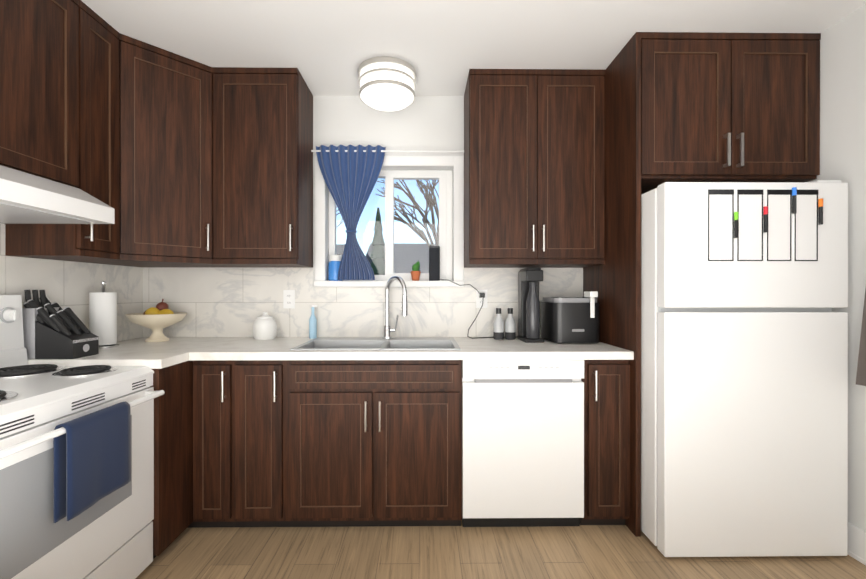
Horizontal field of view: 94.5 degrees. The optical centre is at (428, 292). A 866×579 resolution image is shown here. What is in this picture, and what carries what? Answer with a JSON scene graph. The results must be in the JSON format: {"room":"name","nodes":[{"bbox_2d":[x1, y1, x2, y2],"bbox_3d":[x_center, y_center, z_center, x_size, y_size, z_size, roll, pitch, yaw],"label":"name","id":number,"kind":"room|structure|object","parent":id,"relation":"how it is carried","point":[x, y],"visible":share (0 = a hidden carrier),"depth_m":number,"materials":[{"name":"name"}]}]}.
{"room":"kitchen","nodes":[
{"label":"kitchen","id":0,"kind":"room"},
{"bbox_2d":[204,96,463,280],"bbox_3d":[0.033,-0.040,2.717,3.930,2.500,0.160,0,0,-1],"label":"wall","id":1,"kind":"structure","parent":0,"point":[428,123],"depth_m":2.63,"materials":[{"name":"white paint"}]},
{"bbox_2d":[220,67,312,266],"bbox_3d":[-1.025,-0.725,2.438,0.540,1.125,0.370,0,0,-1],"label":"upper cabinet","id":2,"kind":"object","parent":1,"relation":"attached to","point":[266,114],"depth_m":2.30,"materials":[{"name":"brown wood"}]},
{"bbox_2d":[144,267,582,337],"bbox_3d":[-0.426,0.066,2.628,2.887,0.457,0.006,0,0,-1],"label":"backsplash","id":3,"kind":"structure","parent":1,"relation":"attached to","point":[223,302],"depth_m":2.62,"materials":[{"name":"tile"}]},
{"bbox_2d":[283,290,294,307],"bbox_3d":[-0.911,0.045,2.615,0.074,0.120,0.008,0,0,-1],"label":"electrical outlet","id":4,"kind":"object","parent":3,"relation":"attached to","point":[288,298],"visible":1,"depth_m":2.61,"materials":[{"name":"white plastic"}]},
{"bbox_2d":[467,290,504,338],"bbox_3d":[0.453,0.138,2.586,0.413,0.312,0.094,0,0,-1],"label":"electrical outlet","id":5,"kind":"object","parent":3,"relation":"attached to","point":[481,298],"visible":0.96,"depth_m":2.63,"materials":[{"name":"white plastic"}]},
{"bbox_2d":[313,155,463,286],"bbox_3d":[-0.259,-0.465,2.678,0.976,0.859,0.170,0,0,-1],"label":"window","id":6,"kind":"structure","parent":1,"relation":"in","point":[445,204],"depth_m":2.70,"materials":[{"name":"white"}]},
{"bbox_2d":[328,255,342,280],"bbox_3d":[-0.617,-0.161,2.660,0.096,0.170,0.096,0,0,-1],"label":"jar","id":7,"kind":"object","parent":6,"relation":"on","point":[334,264],"visible":0.67,"depth_m":2.62,"materials":[{"name":"blue plastic"}]},
{"bbox_2d":[311,145,463,279],"bbox_3d":[-0.262,-0.510,2.575,0.985,0.860,0.076,0,0,-1],"label":"curtain","id":8,"kind":"object","parent":6,"relation":"hanging from","point":[350,173],"visible":1,"depth_m":2.57,"materials":[{"name":"blue fabric"}]},
{"bbox_2d":[411,261,420,280],"bbox_3d":[-0.087,-0.142,2.666,0.068,0.132,0.068,0,0,-1],"label":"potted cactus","id":9,"kind":"object","parent":6,"relation":"on","point":[415,273],"visible":0.96,"depth_m":2.65,"materials":[{"name":"brown ceramic"}]},
{"bbox_2d":[429,246,478,292],"bbox_3d":[0.165,-0.152,2.646,0.330,0.316,0.120,0,0,-1],"label":"speaker","id":10,"kind":"object","parent":6,"relation":"on","point":[434,263],"visible":0.98,"depth_m":2.64,"materials":[{"name":"black plastic"}]},
{"bbox_2d":[464,69,604,267],"bbox_3d":[0.626,-0.725,2.459,0.786,1.125,0.362,0,0,-1],"label":"upper cabinet","id":11,"kind":"object","parent":1,"relation":"attached to","point":[534,168],"visible":1,"depth_m":2.32,"materials":[{"name":"brown wood"}]},
{"bbox_2d":[81,0,865,95],"bbox_3d":[0.057,-1.316,0.385,3.930,0.060,4.820,0,0,-1],"label":"ceiling","id":12,"kind":"structure","parent":0,"point":[329,47],"depth_m":1.96,"materials":[{"name":"white paint"}]},
{"bbox_2d":[358,56,415,110],"bbox_3d":[-0.243,-1.199,2.357,0.340,0.181,0.340,0,0,-1],"label":"ceiling light","id":13,"kind":"object","parent":12,"relation":"attached to","point":[386,83],"visible":1,"depth_m":2.24,"materials":[{"name":"white glass"}]},
{"bbox_2d":[136,520,865,578],"bbox_3d":[0.057,1.244,0.390,3.930,0.060,4.820,0,0,-1],"label":"floor","id":14,"kind":"structure","parent":0,"point":[547,552],"depth_m":1.83,"materials":[{"name":"wood"}]},
{"bbox_2d":[0,295,164,578],"bbox_3d":[-1.485,0.612,1.381,0.726,1.200,0.758,0,0,-1],"label":"stove","id":15,"kind":"object","parent":14,"relation":"on","point":[76,472],"visible":1,"depth_m":1.38,"materials":[{"name":"white metal"}]},
{"bbox_2d":[53,401,130,522],"bbox_3d":[-1.148,0.566,1.383,0.051,0.309,0.267,0,0,-1],"label":"towel","id":16,"kind":"object","parent":15,"relation":"hanging from","point":[92,451],"depth_m":1.33,"materials":[{"name":"blue fabric"}]},
{"bbox_2d":[150,360,201,558],"bbox_3d":[-1.498,0.774,1.893,0.728,0.874,0.260,0,0,-1],"label":"base cabinet","id":17,"kind":"object","parent":14,"relation":"on","point":[178,412],"depth_m":1.90,"materials":[{"name":"brown wood"}]},
{"bbox_2d":[28,337,633,368],"bbox_3d":[-0.422,0.316,2.203,2.886,0.040,0.856,0,0,-1],"label":"countertop","id":18,"kind":"structure","parent":17,"relation":"on","point":[154,355],"depth_m":2.00,"materials":[{"name":"stone"}]},
{"bbox_2d":[22,290,98,358],"bbox_3d":[-1.708,0.142,1.845,0.261,0.308,0.140,0,0,-1],"label":"knife block","id":19,"kind":"object","parent":18,"relation":"on","point":[54,330],"visible":1,"depth_m":1.78,"materials":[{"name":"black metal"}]},
{"bbox_2d":[89,281,119,347],"bbox_3d":[-1.762,0.117,2.169,0.140,0.356,0.140,0,0,-1],"label":"paper towel","id":20,"kind":"object","parent":18,"relation":"on","point":[103,315],"visible":0.92,"depth_m":2.13,"materials":[{"name":"white paper"}]},
{"bbox_2d":[125,299,186,341],"bbox_3d":[-1.639,0.167,2.420,0.312,0.256,0.312,0,0,-1],"label":"pedestal bowl","id":21,"kind":"object","parent":18,"relation":"on","point":[158,318],"visible":1,"depth_m":2.38,"materials":[{"name":"beige ceramic"}]},
{"bbox_2d":[253,312,276,339],"bbox_3d":[-1.030,0.208,2.522,0.140,0.172,0.140,0,0,-1],"label":"canister","id":22,"kind":"object","parent":18,"relation":"on","point":[264,326],"visible":1,"depth_m":2.47,"materials":[{"name":"white ceramic"}]},
{"bbox_2d":[309,305,316,338],"bbox_3d":[-0.741,0.188,2.570,0.051,0.212,0.048,0,0,-1],"label":"soap bottle","id":23,"kind":"object","parent":18,"relation":"on","point":[312,327],"visible":0.98,"depth_m":2.55,"materials":[{"name":"blue plastic"}]},
{"bbox_2d":[290,337,460,349],"bbox_3d":[-0.275,0.382,2.310,0.875,0.186,0.520,0,0,-1],"label":"sink","id":24,"kind":"object","parent":18,"relation":"in","point":[381,343],"visible":0.33,"depth_m":2.42,"materials":[{"name":"silver metal"}]},
{"bbox_2d":[382,276,407,338],"bbox_3d":[-0.208,0.093,2.465,0.167,0.391,0.189,0,0,-1],"label":"faucet","id":25,"kind":"object","parent":18,"relation":"on","point":[388,330],"visible":1,"depth_m":2.51,"materials":[{"name":"silver metal"}]},
{"bbox_2d":[493,308,503,339],"bbox_3d":[0.440,0.197,2.517,0.066,0.196,0.065,0,0,-1],"label":"bottle","id":26,"kind":"object","parent":18,"relation":"on","point":[498,328],"visible":1,"depth_m":2.49,"materials":[{"name":"grey plastic"}]},
{"bbox_2d":[505,308,515,339],"bbox_3d":[0.513,0.197,2.518,0.066,0.196,0.065,0,0,-1],"label":"bottle","id":27,"kind":"object","parent":18,"relation":"on","point":[510,328],"visible":1,"depth_m":2.49,"materials":[{"name":"grey plastic"}]},
{"bbox_2d":[517,268,543,342],"bbox_3d":[0.620,0.074,2.461,0.118,0.440,0.245,0,0,-1],"label":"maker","id":28,"kind":"object","parent":18,"relation":"on","point":[529,279],"visible":1,"depth_m":2.37,"materials":[{"name":"black plastic"}]},
{"bbox_2d":[541,291,598,342],"bbox_3d":[0.853,0.145,2.415,0.273,0.300,0.342,0,0,-1],"label":"ice maker","id":29,"kind":"object","parent":18,"relation":"on","point":[569,319],"visible":1,"depth_m":2.29,"materials":[{"name":"black plastic"}]},
{"bbox_2d":[202,360,245,527],"bbox_3d":[-1.060,0.773,2.316,0.270,0.874,0.618,0,0,-1],"label":"base cabinet","id":30,"kind":"object","parent":14,"relation":"on","point":[223,381],"depth_m":2.01,"materials":[{"name":"brown wood"}]},
{"bbox_2d":[246,360,317,526],"bbox_3d":[-0.893,0.773,2.318,0.303,0.874,0.618,0,0,-1],"label":"base cabinet","id":31,"kind":"object","parent":14,"relation":"on","point":[266,380],"depth_m":2.02,"materials":[{"name":"brown wood"}]},
{"bbox_2d":[282,368,461,526],"bbox_3d":[-0.289,0.860,2.325,0.908,0.700,0.618,0,0,-1],"label":"base cabinet","id":32,"kind":"object","parent":14,"relation":"on","point":[305,443],"depth_m":2.02,"materials":[{"name":"brown wood"}]},
{"bbox_2d":[462,360,583,526],"bbox_3d":[0.476,0.774,2.318,0.614,0.872,0.626,0,0,-1],"label":"dishwasher","id":33,"kind":"object","parent":14,"relation":"on","point":[522,443],"visible":0.96,"depth_m":2.02,"materials":[{"name":"white metal"}]},
{"bbox_2d":[580,360,629,524],"bbox_3d":[0.904,0.773,2.337,0.234,0.874,0.618,0,0,-1],"label":"base cabinet","id":34,"kind":"object","parent":14,"relation":"on","point":[606,382],"depth_m":2.03,"materials":[{"name":"brown wood"}]},
{"bbox_2d":[583,32,820,536],"bbox_3d":[1.484,-0.039,2.303,0.923,2.498,0.695,0,0,-1],"label":"cabinet","id":35,"kind":"object","parent":14,"relation":"on","point":[707,107],"visible":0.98,"depth_m":1.99,"materials":[{"name":"brown wood"}]},
{"bbox_2d":[641,180,847,556],"bbox_3d":[1.474,0.350,2.197,0.834,1.722,0.823,0,0,-1],"label":"refrigerator","id":36,"kind":"object","parent":14,"relation":"on","point":[744,384],"visible":0.83,"depth_m":1.80,"materials":[{"name":"white metal"}]},
{"bbox_2d":[807,4,865,530],"bbox_3d":[1.995,-0.036,0.358,0.055,2.500,4.600,0,0,-1],"label":"wall","id":37,"kind":"structure","parent":0,"point":[843,100],"depth_m":1.84,"materials":[{"name":"white paint"}]},
{"bbox_2d":[847,522,865,565],"bbox_3d":[1.958,1.141,0.358,0.016,0.145,4.578,0,0,-1],"label":"baseboard","id":38,"kind":"structure","parent":37,"relation":"attached to","point":[856,548],"depth_m":1.81,"materials":[{"name":"white wood"}]},
{"bbox_2d":[855,289,865,385],"bbox_3d":[1.902,-0.340,0.921,0.044,1.505,1.730,0,0,-1],"label":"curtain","id":39,"kind":"object","parent":37,"relation":"hanging from","point":[861,374],"visible":1,"depth_m":1.76,"materials":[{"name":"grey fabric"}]},
{"bbox_3d":[-1.877,-0.036,0.317,0.060,2.500,4.600,0,0,-1],"label":"wall","id":40,"kind":"structure","parent":0,"visible":0},
{"bbox_2d":[0,0,67,184],"bbox_3d":[-1.694,-0.870,1.508,0.328,0.831,0.495,0,0,-1],"label":"upper cabinet","id":41,"kind":"object","parent":40,"relation":"attached to","point":[33,33],"depth_m":1.56,"materials":[{"name":"brown wood"}]},
{"bbox_2d":[0,165,114,223],"bbox_3d":[-1.615,-0.374,1.377,0.483,0.158,0.756,0,0,-1],"label":"range hood","id":42,"kind":"object","parent":41,"relation":"attached to","point":[26,198],"visible":1,"depth_m":1.51,"materials":[{"name":"white metal"}]},
{"bbox_2d":[5,0,119,259],"bbox_3d":[-1.676,-0.724,1.870,0.370,1.125,0.347,0,0,-1],"label":"upper cabinet","id":43,"kind":"object","parent":40,"relation":"attached to","point":[93,44],"depth_m":1.81,"materials":[{"name":"brown wood"}]},
{"bbox_2d":[0,224,143,341],"bbox_3d":[-1.858,0.027,1.757,0.006,0.649,1.680,0,0,-1],"label":"backsplash","id":44,"kind":"structure","parent":40,"relation":"attached to","point":[69,284],"depth_m":2.12,"materials":[{"name":"tile"}]},
{"bbox_2d":[63,33,219,266],"bbox_3d":[-1.522,-0.725,2.277,0.688,1.125,0.682,0,0,-1],"label":"upper cabinet","id":45,"kind":"object","parent":40,"relation":"attached to","point":[173,159],"depth_m":2.15,"materials":[{"name":"brown wood"}]},
{"label":"outside","id":46,"kind":"structure","parent":0,"visible":0},
{"bbox_3d":[-0.320,2.004,32.939,80.000,0.100,59.400,0,0,-1],"label":"ground","id":47,"kind":"structure","parent":46,"visible":0},
{"bbox_2d":[369,208,384,274],"bbox_3d":[-2.154,-0.817,17.114,1.600,5.599,1.600,0,0,-1],"label":"pine tree","id":48,"kind":"object","parent":47,"relation":"on","point":[381,242],"depth_m":16.90,"materials":[{"name":"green plant"}]},
{"bbox_2d":[336,243,435,272],"bbox_3d":[-4.258,-0.735,27.092,27.000,5.400,12.000,0,0,-1],"label":"house","id":49,"kind":"structure","parent":47,"relation":"on","point":[406,261],"depth_m":23.79,"materials":[{"name":"grey"}]},
{"bbox_2d":[377,178,438,245],"bbox_3d":[0.501,-1.448,13.202,4.714,6.882,4.366,0,0,-1],"label":"tree","id":50,"kind":"object","parent":47,"relation":"on","point":[416,229],"depth_m":13.58,"materials":[{"name":"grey plant"}]}
]}

